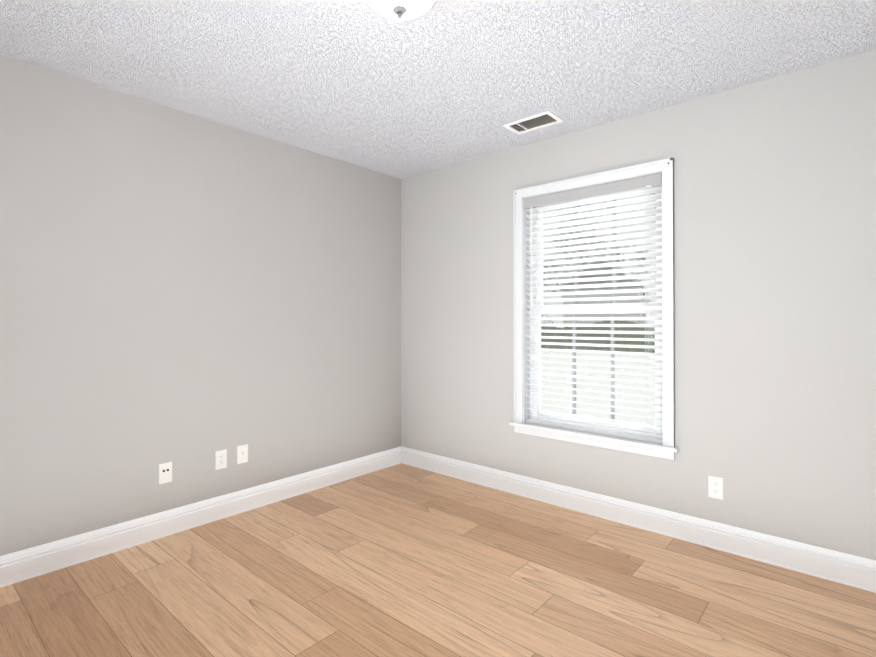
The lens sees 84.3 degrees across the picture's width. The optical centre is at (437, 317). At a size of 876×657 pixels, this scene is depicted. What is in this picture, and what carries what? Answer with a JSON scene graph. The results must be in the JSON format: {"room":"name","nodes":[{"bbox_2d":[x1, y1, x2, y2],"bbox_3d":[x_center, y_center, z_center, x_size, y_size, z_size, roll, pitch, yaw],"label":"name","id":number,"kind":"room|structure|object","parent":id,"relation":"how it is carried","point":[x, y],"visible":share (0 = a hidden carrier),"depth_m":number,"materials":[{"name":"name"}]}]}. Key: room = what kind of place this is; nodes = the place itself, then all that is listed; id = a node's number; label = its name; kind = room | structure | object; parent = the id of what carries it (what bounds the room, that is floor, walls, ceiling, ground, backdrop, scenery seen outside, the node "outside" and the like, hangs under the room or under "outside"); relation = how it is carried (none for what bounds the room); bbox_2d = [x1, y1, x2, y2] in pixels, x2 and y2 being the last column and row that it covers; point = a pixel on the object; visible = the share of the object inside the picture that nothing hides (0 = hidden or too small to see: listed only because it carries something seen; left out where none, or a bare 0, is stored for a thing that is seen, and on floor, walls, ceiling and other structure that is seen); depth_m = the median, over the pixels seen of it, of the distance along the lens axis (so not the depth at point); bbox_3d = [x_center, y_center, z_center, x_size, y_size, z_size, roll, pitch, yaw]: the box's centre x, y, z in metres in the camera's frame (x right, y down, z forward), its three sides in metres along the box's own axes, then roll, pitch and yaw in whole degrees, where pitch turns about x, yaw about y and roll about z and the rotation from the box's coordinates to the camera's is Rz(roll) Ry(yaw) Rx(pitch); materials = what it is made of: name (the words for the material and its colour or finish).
{"room":"empty bedroom","nodes":[
{"label":"empty bedroom","id":0,"kind":"room"},
{"bbox_2d":[0,55,400,555],"bbox_3d":[-1.526,0.015,2.905,0.160,2.440,3.820,0,-1,41],"label":"wall","id":1,"kind":"structure","parent":0,"point":[187,295],"depth_m":2.77,"materials":[{"name":"paint"}]},
{"bbox_2d":[159,462,171,484],"bbox_3d":[-1.546,0.882,2.748,0.008,0.115,0.070,0,-1,41],"label":"electrical outlet","id":2,"kind":"object","parent":1,"relation":"attached to","point":[165,472],"visible":1,"depth_m":2.75,"materials":[{"name":"white plastic"}]},
{"bbox_2d":[0,447,399,587],"bbox_3d":[-1.454,1.166,2.841,0.020,0.137,3.450,0,-1,41],"label":"baseboard","id":3,"kind":"structure","parent":1,"relation":"attached to","point":[25,564],"depth_m":2.75,"materials":[{"name":"white paint"}]},
{"bbox_2d":[215,449,226,469],"bbox_3d":[-1.337,0.876,2.988,0.008,0.115,0.070,0,-1,41],"label":"electrical outlet","id":4,"kind":"object","parent":1,"relation":"attached to","point":[220,459],"visible":1,"depth_m":2.98,"materials":[{"name":"white plastic"}]},
{"bbox_2d":[237,444,247,463],"bbox_3d":[-1.249,0.872,3.094,0.010,0.115,0.070,0,-1,41],"label":"electrical outlet","id":5,"kind":"object","parent":1,"relation":"attached to","point":[242,453],"visible":1,"depth_m":3.09,"materials":[{"name":"white plastic"}]},
{"bbox_2d":[0,463,875,656],"bbox_3d":[-0.137,1.277,1.689,3.840,0.100,3.820,0,-1,41],"label":"floor","id":6,"kind":"structure","parent":0,"point":[401,560],"depth_m":2.17,"materials":[{"name":"brown wood"}]},
{"bbox_2d":[0,0,875,178],"bbox_3d":[-0.137,-1.263,1.707,3.840,0.100,3.820,0,-1,41],"label":"ceiling","id":7,"kind":"structure","parent":0,"point":[438,84],"depth_m":2.26,"materials":[{"name":"white paint"}]},
{"bbox_2d":[366,0,434,19],"bbox_3d":[-0.131,-1.119,1.661,0.345,0.190,0.345,0,-1,41],"label":"flush-mount light","id":8,"kind":"object","parent":7,"relation":"hanging from","point":[401,9],"visible":1,"depth_m":1.66,"materials":[{"name":"white glass"}]},
{"bbox_2d":[503,111,563,134],"bbox_3d":[0.588,-1.249,2.998,0.320,0.100,0.188,0,-1,41],"label":"ceiling vent","id":9,"kind":"object","parent":7,"relation":"in","point":[535,122],"visible":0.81,"depth_m":3.02,"materials":[{"name":"white metal"}]},
{"bbox_2d":[401,50,875,559],"bbox_3d":[1.064,0.017,3.079,3.520,2.440,0.160,0,-1,41],"label":"wall","id":10,"kind":"structure","parent":0,"point":[775,291],"depth_m":2.57,"materials":[{"name":"paint"}]},
{"bbox_2d":[509,158,678,459],"bbox_3d":[0.989,-0.047,3.135,1.089,1.702,0.235,0,-1,41],"label":"window","id":11,"kind":"structure","parent":10,"relation":"in","point":[612,416],"depth_m":3.08,"materials":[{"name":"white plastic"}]},
{"bbox_2d":[524,173,662,443],"bbox_3d":[0.957,-0.051,3.098,0.907,1.559,0.100,0,-1,41],"label":"window blinds","id":12,"kind":"object","parent":11,"relation":"attached to","point":[620,186],"visible":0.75,"depth_m":3.07,"materials":[{"name":"white plastic"}]},
{"bbox_2d":[400,446,875,592],"bbox_3d":[1.005,1.167,3.003,3.520,0.137,0.020,0,-1,41],"label":"baseboard","id":13,"kind":"structure","parent":10,"relation":"attached to","point":[808,559],"depth_m":2.72,"materials":[{"name":"white paint"}]},
{"bbox_2d":[708,475,722,499],"bbox_3d":[1.487,0.911,2.593,0.070,0.115,0.009,0,-1,41],"label":"electrical outlet","id":14,"kind":"object","parent":10,"relation":"attached to","point":[715,487],"visible":1,"depth_m":2.59,"materials":[{"name":"white plastic"}]},
{"label":"outside","id":15,"kind":"structure","parent":0,"visible":0},
{"bbox_2d":[541,193,655,426],"bbox_3d":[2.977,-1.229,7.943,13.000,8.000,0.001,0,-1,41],"label":"window glass","id":16,"kind":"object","parent":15,"point":[605,395],"depth_m":8.15,"materials":[{"name":"clear glass"}]}
]}

